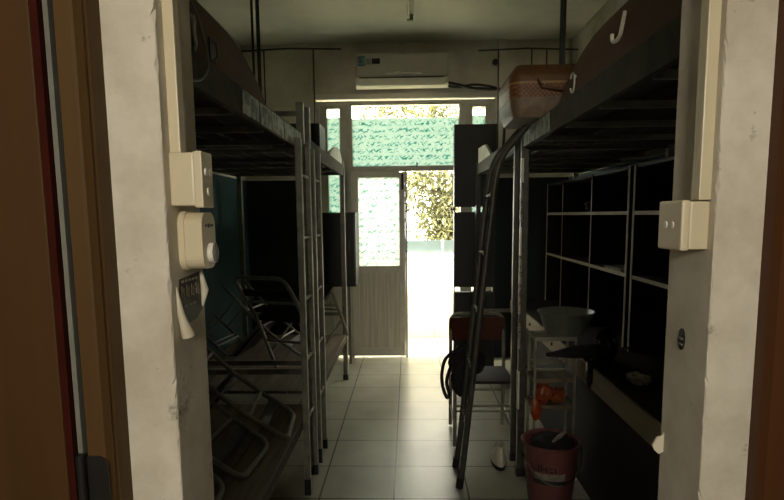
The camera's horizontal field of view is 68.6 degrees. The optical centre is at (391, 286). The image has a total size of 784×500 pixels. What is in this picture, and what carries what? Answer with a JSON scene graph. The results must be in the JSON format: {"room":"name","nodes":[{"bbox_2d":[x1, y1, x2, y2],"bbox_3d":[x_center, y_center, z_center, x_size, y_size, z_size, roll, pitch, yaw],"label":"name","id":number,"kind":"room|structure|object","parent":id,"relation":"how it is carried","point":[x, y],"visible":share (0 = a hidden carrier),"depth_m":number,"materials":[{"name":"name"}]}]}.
{"room":"dormitory","nodes":[
{"label":"dormitory","id":0,"kind":"room"},
{"bbox_2d":[196,0,252,394],"bbox_3d":[-1.636,-0.520,3.515,0.150,3.200,4.890,0,7,2],"label":"wall","id":1,"kind":"structure","parent":0,"point":[224,212],"depth_m":5.23,"materials":[{"name":"paint"}]},
{"bbox_2d":[197,0,607,44],"bbox_3d":[0.060,-2.192,3.245,3.680,0.150,5.160,0,7,2],"label":"ceiling","id":2,"kind":"structure","parent":0,"point":[281,21],"depth_m":5.04,"materials":[{"name":"paint"}]},
{"bbox_2d":[250,0,261,91],"bbox_3d":[-0.720,-1.419,3.020,0.047,1.313,0.020,0,7,2],"label":"pole","id":3,"kind":"object","parent":2,"relation":"hanging from","point":[251,1],"visible":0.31,"depth_m":3.03,"materials":[{"name":"metal"}]},
{"bbox_2d":[407,0,413,21],"bbox_3d":[0.136,-2.186,4.186,0.059,0.095,1.250,0,7,2],"label":"ceiling light","id":4,"kind":"object","parent":2,"relation":"attached to","point":[410,3],"visible":1,"depth_m":4.63,"materials":[{"name":"white plastic"}]},
{"bbox_2d":[559,0,566,63],"bbox_3d":[0.934,-1.508,3.133,0.034,1.200,0.020,0,7,2],"label":"pole","id":5,"kind":"object","parent":2,"relation":"hanging from","point":[563,3],"visible":0.47,"depth_m":3.14,"materials":[{"name":"metal"}]},
{"bbox_2d":[217,355,589,499],"bbox_3d":[0.051,1.298,2.110,3.680,0.100,8.270,0,7,2],"label":"floor","id":6,"kind":"structure","parent":0,"point":[390,434],"depth_m":3.86,"materials":[{"name":"tile"}]},
{"bbox_2d":[189,0,318,499],"bbox_3d":[-0.961,0.173,2.292,0.988,2.110,1.996,0,7,2],"label":"bunk bed","id":7,"kind":"object","parent":6,"relation":"on","point":[231,110],"depth_m":2.68,"materials":[{"name":"grey paint"}]},
{"bbox_2d":[190,13,197,50],"bbox_3d":[-0.529,-0.682,1.534,0.018,0.094,0.044,-4,8,-28],"label":"hook","id":8,"kind":"object","parent":7,"relation":"attached to","point":[192,18],"visible":0.95,"depth_m":1.52,"materials":[{"name":"white metal"}]},
{"bbox_2d":[189,0,209,81],"bbox_3d":[-0.524,-0.662,1.538,0.023,0.262,0.187,0,7,3],"label":"cable","id":9,"kind":"object","parent":7,"relation":"attached to","point":[191,1],"visible":0.94,"depth_m":1.59,"materials":[{"name":"grey plastic"}]},
{"bbox_2d":[213,473,224,499],"bbox_3d":[-1.089,0.578,2.046,0.891,0.602,0.395,-1,7,-1],"label":"chair","id":10,"kind":"object","parent":7,"relation":"on","point":[221,488],"visible":0.16,"depth_m":2.23,"materials":[{"name":"grey paint"}]},
{"bbox_2d":[209,396,268,478],"bbox_3d":[-1.020,0.521,2.503,0.891,0.602,0.395,0,7,6],"label":"chair","id":11,"kind":"object","parent":7,"relation":"on","point":[231,443],"visible":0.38,"depth_m":2.51,"materials":[{"name":"grey paint"}]},
{"bbox_2d":[207,346,295,438],"bbox_3d":[-0.945,0.478,2.843,0.891,0.602,0.395,-1,7,-4],"label":"chair","id":12,"kind":"object","parent":7,"relation":"on","point":[216,394],"visible":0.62,"depth_m":2.88,"materials":[{"name":"grey paint"}]},
{"bbox_2d":[196,107,348,462],"bbox_3d":[-0.904,-0.082,4.307,0.988,2.120,1.831,0,7,2],"label":"bunk bed","id":13,"kind":"object","parent":6,"relation":"on","point":[238,163],"visible":0.6,"depth_m":3.73,"materials":[{"name":"grey paint"}]},
{"bbox_2d":[206,280,300,355],"bbox_3d":[-1.093,0.265,4.580,0.891,0.602,0.395,1,7,10],"label":"chair","id":14,"kind":"object","parent":13,"relation":"on","point":[255,336],"visible":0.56,"depth_m":4.45,"materials":[{"name":"grey paint"}]},
{"bbox_2d":[240,48,340,122],"bbox_3d":[-0.889,-1.553,5.024,0.910,1.025,0.016,0,7,2],"label":"stand","id":15,"kind":"object","parent":13,"relation":"on","point":[312,49],"visible":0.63,"depth_m":4.97,"materials":[{"name":"paint"}]},
{"bbox_2d":[234,275,348,367],"bbox_3d":[-0.642,0.239,3.819,0.395,0.699,0.786,2,8,24],"label":"chair","id":16,"kind":"object","parent":13,"relation":"on","point":[284,307],"visible":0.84,"depth_m":3.73,"materials":[{"name":"grey paint"}]},
{"bbox_2d":[290,123,324,150],"bbox_3d":[-0.699,-1.011,4.078,0.417,0.243,0.260,0,7,2],"label":"storage box","id":17,"kind":"object","parent":13,"relation":"on","point":[317,131],"visible":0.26,"depth_m":3.94,"materials":[{"name":"grey plastic"}]},
{"bbox_2d":[322,212,359,371],"bbox_3d":[-0.583,0.050,5.617,0.505,1.530,0.400,0,7,2],"label":"cabinet","id":18,"kind":"object","parent":6,"relation":"on","point":[331,229],"visible":0.52,"depth_m":5.38,"materials":[{"name":"paint"}]},
{"bbox_2d":[450,124,496,365],"bbox_3d":[0.766,-0.348,5.485,0.425,2.325,0.108,0,7,2],"label":"locker","id":19,"kind":"object","parent":6,"relation":"on","point":[468,138],"visible":0.6,"depth_m":5.40,"materials":[{"name":"black metal"}]},
{"bbox_2d":[449,312,509,446],"bbox_3d":[0.593,0.604,3.873,0.395,0.811,0.445,0,7,2],"label":"chair","id":20,"kind":"object","parent":6,"relation":"on","point":[493,328],"visible":0.76,"depth_m":4.02,"materials":[{"name":"grey paint"}]},
{"bbox_2d":[440,343,485,398],"bbox_3d":[0.457,0.527,3.725,0.302,0.352,0.230,0,7,2],"label":"shoulder bag","id":21,"kind":"object","parent":20,"relation":"on","point":[457,357],"visible":0.77,"depth_m":3.64,"materials":[{"name":"black fabric"}]},
{"bbox_2d":[452,125,529,488],"bbox_3d":[0.542,0.114,3.184,0.393,1.982,0.302,0,7,2],"label":"ladder","id":22,"kind":"object","parent":6,"relation":"on","point":[483,253],"visible":0.96,"depth_m":3.14,"materials":[{"name":"metal"}]},
{"bbox_2d":[491,441,505,470],"bbox_3d":[0.644,1.000,3.473,0.084,0.145,0.210,0,7,2],"label":"shoe","id":23,"kind":"object","parent":6,"relation":"on","point":[498,460],"visible":1,"depth_m":3.40,"materials":[{"name":"white plastic"}]},
{"bbox_2d":[525,331,576,477],"bbox_3d":[0.868,0.679,3.154,0.226,0.856,0.176,0,7,2],"label":"rack","id":24,"kind":"object","parent":6,"relation":"on","point":[537,376],"visible":0.57,"depth_m":3.09,"materials":[{"name":"grey metal"}]},
{"bbox_2d":[530,383,565,420],"bbox_3d":[0.827,0.614,3.118,0.234,0.186,0.129,-3,8,-22],"label":"plastic bag","id":25,"kind":"object","parent":24,"relation":"on","point":[544,392],"visible":0.96,"depth_m":3.08,"materials":[{"name":"red plastic"}]},
{"bbox_2d":[527,395,572,408],"bbox_3d":[0.867,0.633,3.148,0.222,0.022,0.172,0,7,2],"label":"shelf","id":26,"kind":"object","parent":24,"relation":"on","point":[567,403],"depth_m":3.10,"materials":[{"name":"wood"}]},
{"bbox_2d":[528,370,573,382],"bbox_3d":[0.866,0.489,3.131,0.222,0.022,0.172,0,7,2],"label":"shelf","id":27,"kind":"object","parent":24,"relation":"on","point":[542,376],"depth_m":3.12,"materials":[{"name":"wood"}]},
{"bbox_2d":[528,331,575,340],"bbox_3d":[0.863,0.265,3.103,0.222,0.022,0.172,0,7,2],"label":"tray","id":28,"kind":"object","parent":24,"relation":"on","point":[535,335],"depth_m":3.02,"materials":[{"name":"grey paint"}]},
{"bbox_2d":[537,306,595,336],"bbox_3d":[0.932,0.192,3.092,0.302,0.126,0.302,0,7,2],"label":"basin","id":29,"kind":"object","parent":24,"relation":"on","point":[559,321],"visible":1,"depth_m":3.00,"materials":[{"name":"grey plastic"}]},
{"bbox_2d":[521,428,582,499],"bbox_3d":[0.808,0.953,2.936,0.308,0.367,0.304,0,7,2],"label":"bucket","id":30,"kind":"object","parent":6,"relation":"on","point":[550,474],"visible":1,"depth_m":2.83,"materials":[{"name":"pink plastic"}]},
{"bbox_2d":[530,430,574,449],"bbox_3d":[0.820,0.802,2.931,0.225,0.121,0.222,0,7,2],"label":"cloth bundle","id":31,"kind":"object","parent":30,"relation":"in","point":[543,439],"visible":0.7,"depth_m":2.88,"materials":[{"name":"black fabric"}]},
{"bbox_2d":[552,430,565,442],"bbox_3d":[0.840,0.754,2.892,0.116,0.033,0.024,-6,9,-39],"label":"brush","id":32,"kind":"object","parent":31,"relation":"on","point":[560,435],"visible":1,"depth_m":2.88,"materials":[{"name":"white plastic"}]},
{"bbox_2d":[475,139,674,460],"bbox_3d":[1.193,-0.086,4.330,0.914,2.080,1.926,0,7,2],"label":"bunk bed","id":33,"kind":"object","parent":6,"relation":"on","point":[575,160],"visible":0.48,"depth_m":3.51,"materials":[{"name":"paint"}]},
{"bbox_2d":[478,47,577,148],"bbox_3d":[1.194,-1.584,5.092,0.870,1.025,0.016,0,7,2],"label":"stand","id":34,"kind":"object","parent":33,"relation":"on","point":[531,48],"visible":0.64,"depth_m":5.04,"materials":[{"name":"paint"}]},
{"bbox_2d":[510,300,664,499],"bbox_3d":[1.342,0.718,3.251,0.717,0.745,3.750,0,7,2],"label":"desk","id":35,"kind":"object","parent":6,"relation":"on","point":[618,421],"visible":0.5,"depth_m":2.78,"materials":[{"name":"brown wood"}]},
{"bbox_2d":[545,165,633,346],"bbox_3d":[1.516,-0.269,4.077,0.404,1.008,1.860,0,7,2],"label":"bookcase","id":36,"kind":"object","parent":35,"relation":"on","point":[580,242],"visible":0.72,"depth_m":3.84,"materials":[{"name":"grey metal"}]},
{"bbox_2d":[584,201,590,211],"bbox_3d":[1.476,-0.572,4.073,0.222,0.116,0.254,0,7,2],"label":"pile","id":37,"kind":"object","parent":36,"relation":"on","point":[587,204],"visible":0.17,"depth_m":4.05,"materials":[{"name":"black"}]},
{"bbox_2d":[604,265,624,271],"bbox_3d":[1.405,-0.107,3.414,0.190,0.015,0.280,0,7,2],"label":"notebook","id":38,"kind":"object","parent":36,"relation":"on","point":[621,268],"visible":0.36,"depth_m":3.42,"materials":[{"name":"white paper"}]},
{"bbox_2d":[585,328,617,388],"bbox_3d":[1.061,0.360,2.896,0.129,0.288,0.272,5,9,37],"label":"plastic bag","id":39,"kind":"object","parent":35,"relation":"on","point":[605,345],"visible":1,"depth_m":2.87,"materials":[{"name":"black plastic"}]},
{"bbox_2d":[545,342,663,358],"bbox_3d":[1.127,0.329,3.013,0.673,0.084,0.084,-2,7,-9],"label":"umbrella","id":40,"kind":"object","parent":35,"relation":"on","point":[587,350],"visible":0.78,"depth_m":2.96,"materials":[{"name":"black fabric"}]},
{"bbox_2d":[626,371,651,385],"bbox_3d":[1.098,0.409,2.556,0.104,0.048,0.160,0,7,2],"label":"crumpled cloth","id":41,"kind":"object","parent":35,"relation":"on","point":[637,378],"visible":1,"depth_m":2.52,"materials":[{"name":"fabric"}]},
{"bbox_2d":[627,156,674,351],"bbox_3d":[1.465,-0.047,2.286,0.404,1.008,1.630,0,7,2],"label":"bookcase","id":42,"kind":"object","parent":35,"relation":"on","point":[653,180],"visible":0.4,"depth_m":3.08,"materials":[{"name":"grey metal"}]},
{"bbox_2d":[515,0,681,476],"bbox_3d":[1.133,0.167,2.226,0.914,2.095,1.986,0,7,2],"label":"bunk bed","id":43,"kind":"object","parent":6,"relation":"on","point":[625,92],"visible":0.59,"depth_m":2.01,"materials":[{"name":"paint"}]},
{"bbox_2d":[499,64,575,128],"bbox_3d":[0.832,-0.930,2.823,0.562,0.238,0.456,0,7,2],"label":"woven basket","id":44,"kind":"object","parent":43,"relation":"on","point":[529,92],"visible":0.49,"depth_m":2.66,"materials":[{"name":"brown wicker"}]},
{"bbox_2d":[570,72,576,92],"bbox_3d":[0.677,-0.756,2.133,0.021,0.077,0.059,0,7,2],"label":"hook","id":45,"kind":"object","parent":43,"relation":"attached to","point":[572,73],"visible":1,"depth_m":2.12,"materials":[{"name":"white metal"}]},
{"bbox_2d":[610,10,626,43],"bbox_3d":[0.663,-0.754,1.685,0.021,0.077,0.087,0,7,2],"label":"hook","id":46,"kind":"object","parent":43,"relation":"attached to","point":[623,18],"visible":1,"depth_m":1.65,"materials":[{"name":"white plastic"}]},
{"bbox_2d":[241,39,571,357],"bbox_3d":[0.149,-0.840,5.950,3.580,3.200,0.120,0,7,2],"label":"wall","id":47,"kind":"structure","parent":0,"point":[271,200],"depth_m":5.82,"materials":[{"name":"paint"}]},
{"bbox_2d":[319,106,348,355],"bbox_3d":[-0.588,-0.544,5.987,0.267,2.580,0.040,0,7,2],"label":"window","id":48,"kind":"structure","parent":47,"relation":"in","point":[335,128],"depth_m":5.91,"materials":[{"name":"green glass"}]},
{"bbox_2d":[351,171,405,355],"bbox_3d":[-0.134,-0.221,6.005,0.547,1.925,0.060,0,7,2],"label":"door","id":49,"kind":"structure","parent":47,"relation":"in","point":[378,198],"depth_m":6.00,"materials":[{"name":"wood"}]},
{"bbox_2d":[312,92,496,99],"bbox_3d":[0.125,-1.902,5.741,1.840,0.050,0.035,0,7,2],"label":"trim","id":50,"kind":"structure","parent":47,"relation":"attached to","point":[439,94],"depth_m":5.73,"materials":[{"name":"plastic"}]},
{"bbox_2d":[302,39,506,97],"bbox_3d":[0.122,-2.160,5.709,2.020,0.520,0.035,0,7,2],"label":"trim","id":51,"kind":"structure","parent":47,"relation":"attached to","point":[306,54],"depth_m":5.70,"materials":[{"name":"paint"}]},
{"bbox_2d":[315,99,494,357],"bbox_3d":[0.148,-0.562,5.967,1.827,2.645,0.070,0,7,2],"label":"trim","id":52,"kind":"structure","parent":47,"relation":"attached to","point":[347,104],"depth_m":5.82,"materials":[{"name":"grey metal"}]},
{"bbox_2d":[350,104,460,167],"bbox_3d":[0.136,-1.524,5.840,1.114,0.615,0.050,0,7,2],"label":"window","id":53,"kind":"structure","parent":47,"relation":"in","point":[377,142],"depth_m":5.85,"materials":[{"name":"patterned glass"},{"name":"grey aluminium"}]},
{"bbox_2d":[405,171,407,356],"bbox_3d":[0.152,-0.214,6.007,0.022,1.945,0.040,0,7,2],"label":"trim","id":54,"kind":"structure","parent":47,"relation":"attached to","point":[406,256],"depth_m":5.99,"materials":[{"name":"grey metal"}]},
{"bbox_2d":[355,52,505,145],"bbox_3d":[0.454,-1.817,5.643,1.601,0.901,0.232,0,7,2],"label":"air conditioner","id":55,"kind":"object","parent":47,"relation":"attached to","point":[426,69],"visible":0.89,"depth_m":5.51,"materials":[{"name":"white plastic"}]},
{"bbox_2d":[464,104,491,290],"bbox_3d":[0.882,-0.545,5.946,0.270,2.600,0.040,0,7,2],"label":"window","id":56,"kind":"structure","parent":47,"relation":"in","point":[469,118],"depth_m":5.79,"materials":[{"name":"grey metal"}]},
{"bbox_2d":[492,59,497,64],"bbox_3d":[1.019,-2.212,5.670,0.060,0.061,0.049,0,7,2],"label":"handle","id":57,"kind":"object","parent":47,"relation":"attached to","point":[495,61],"visible":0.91,"depth_m":5.66,"materials":[{"name":"black plastic"}]},
{"bbox_2d":[408,337,452,354],"bbox_3d":[0.203,0.738,6.734,6.000,0.115,1.050,0,7,2],"label":"floor","id":58,"kind":"structure","parent":0,"point":[416,345],"depth_m":6.67,"materials":[{"name":"tile"}]},
{"bbox_2d":[99,0,778,499],"bbox_3d":[0.007,-0.222,0.965,3.580,3.200,0.150,0,7,2],"label":"wall","id":59,"kind":"structure","parent":0,"point":[713,291],"depth_m":0.93,"materials":[{"name":"white paint"}]},
{"bbox_2d":[0,0,110,499],"bbox_3d":[-0.882,0.292,0.918,0.878,2.190,0.040,0,7,2],"label":"door","id":60,"kind":"structure","parent":59,"relation":"in","point":[44,449],"depth_m":0.85,"materials":[{"name":"brown wood"}]},
{"bbox_2d":[52,0,132,499],"bbox_3d":[-0.476,0.251,0.930,0.071,2.280,0.064,0,7,2],"label":"trim","id":61,"kind":"structure","parent":59,"relation":"attached to","point":[77,25],"depth_m":0.87,"materials":[{"name":"brown wood"}]},
{"bbox_2d":[161,0,185,152],"bbox_3d":[-0.353,-0.539,0.901,0.018,0.648,0.024,0,7,2],"label":"cable trunking","id":62,"kind":"object","parent":59,"relation":"attached to","point":[170,18],"visible":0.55,"depth_m":0.92,"materials":[{"name":"beige plastic"}]},
{"bbox_2d":[169,151,213,207],"bbox_3d":[-0.330,-0.176,0.951,0.056,0.090,0.051,0,7,2],"label":"box","id":63,"kind":"object","parent":59,"relation":"attached to","point":[191,182],"visible":1,"depth_m":0.93,"materials":[{"name":"beige plastic"}]},
{"bbox_2d":[176,271,208,338],"bbox_3d":[-0.343,0.029,1.009,0.024,0.104,0.127,0,7,2],"label":"sticker","id":64,"kind":"object","parent":59,"relation":"attached to","point":[192,291],"visible":1,"depth_m":1.00,"materials":[{"name":"paper"}]},
{"bbox_2d":[181,276,198,306],"bbox_3d":[-0.354,0.009,1.011,0.001,0.047,0.079,0,7,2],"label":"print","id":65,"kind":"object","parent":64,"relation":"attached to","point":[189,284],"depth_m":1.01},
{"bbox_2d":[177,211,218,269],"bbox_3d":[-0.331,-0.080,0.996,0.052,0.101,0.071,0,7,2],"label":"box","id":66,"kind":"object","parent":59,"relation":"attached to","point":[198,247],"visible":1,"depth_m":0.97,"materials":[{"name":"beige plastic"}]},
{"bbox_2d":[652,432,663,453],"bbox_3d":[0.499,0.293,1.080,0.020,0.042,0.005,0,7,2],"label":"paper scrap","id":67,"kind":"object","parent":59,"relation":"attached to","point":[658,442],"visible":1,"depth_m":1.08,"materials":[{"name":"white paper"}]},
{"bbox_2d":[678,328,684,349],"bbox_3d":[0.503,0.092,1.001,0.004,0.038,0.022,0,7,2],"label":"strike plate","id":68,"kind":"object","parent":59,"relation":"attached to","point":[681,336],"visible":1,"depth_m":1.00,"materials":[{"name":"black metal"}]},
{"bbox_2d":[658,200,709,250],"bbox_3d":[0.479,-0.101,0.950,0.046,0.080,0.085,0,7,2],"label":"switch box","id":69,"kind":"object","parent":59,"relation":"attached to","point":[683,224],"visible":1,"depth_m":0.91,"materials":[{"name":"beige plastic"}]},
{"bbox_2d":[691,0,721,199],"bbox_3d":[0.488,-0.501,0.871,0.019,0.733,0.026,0,7,2],"label":"cable trunking","id":70,"kind":"object","parent":59,"relation":"attached to","point":[710,25],"visible":1,"depth_m":0.89,"materials":[{"name":"beige plastic"}]},
{"bbox_2d":[745,0,783,499],"bbox_3d":[0.653,0.242,0.906,0.151,2.280,0.044,0,7,2],"label":"trim","id":71,"kind":"structure","parent":59,"relation":"attached to","point":[765,463],"depth_m":0.88,"materials":[{"name":"brown wood"}]},
{"bbox_2d":[405,253,472,330],"bbox_3d":[0.210,0.110,7.125,6.000,1.035,0.150,0,7,2],"label":"wall","id":72,"kind":"structure","parent":0,"point":[430,275],"depth_m":7.05,"materials":[{"name":"paint"}]},
{"bbox_2d":[408,331,448,336],"bbox_3d":[0.213,0.590,7.116,6.000,0.075,0.015,0,7,2],"label":"trim","id":73,"kind":"structure","parent":72,"relation":"attached to","point":[410,333],"depth_m":7.10,"materials":[{"name":"tile"}]},
{"bbox_2d":[407,239,452,253],"bbox_3d":[-0.046,-0.486,7.058,5.364,0.170,0.060,0,7,2],"label":"balustrade","id":74,"kind":"object","parent":72,"relation":"on","point":[442,245],"visible":0.24,"depth_m":7.03,"materials":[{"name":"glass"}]},
{"bbox_2d":[568,0,665,178],"bbox_3d":[1.792,-0.544,3.415,0.150,3.200,4.890,0,7,2],"label":"wall","id":75,"kind":"structure","parent":0,"point":[583,37],"depth_m":4.87,"materials":[{"name":"paint"}]},
{"label":"outside","id":76,"kind":"structure","parent":0,"visible":0},
{"bbox_3d":[0.575,2.426,19.034,28.000,0.100,22.800,0,7,2],"label":"floor","id":77,"kind":"structure","parent":76,"visible":0},
{"bbox_2d":[353,105,484,252],"bbox_3d":[1.485,-0.376,10.034,4.596,7.658,3.276,-4,8,-23],"label":"leafy tree","id":78,"kind":"object","parent":77,"relation":"on","point":[441,218],"visible":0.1,"depth_m":9.47,"materials":[{"name":"green plant"}]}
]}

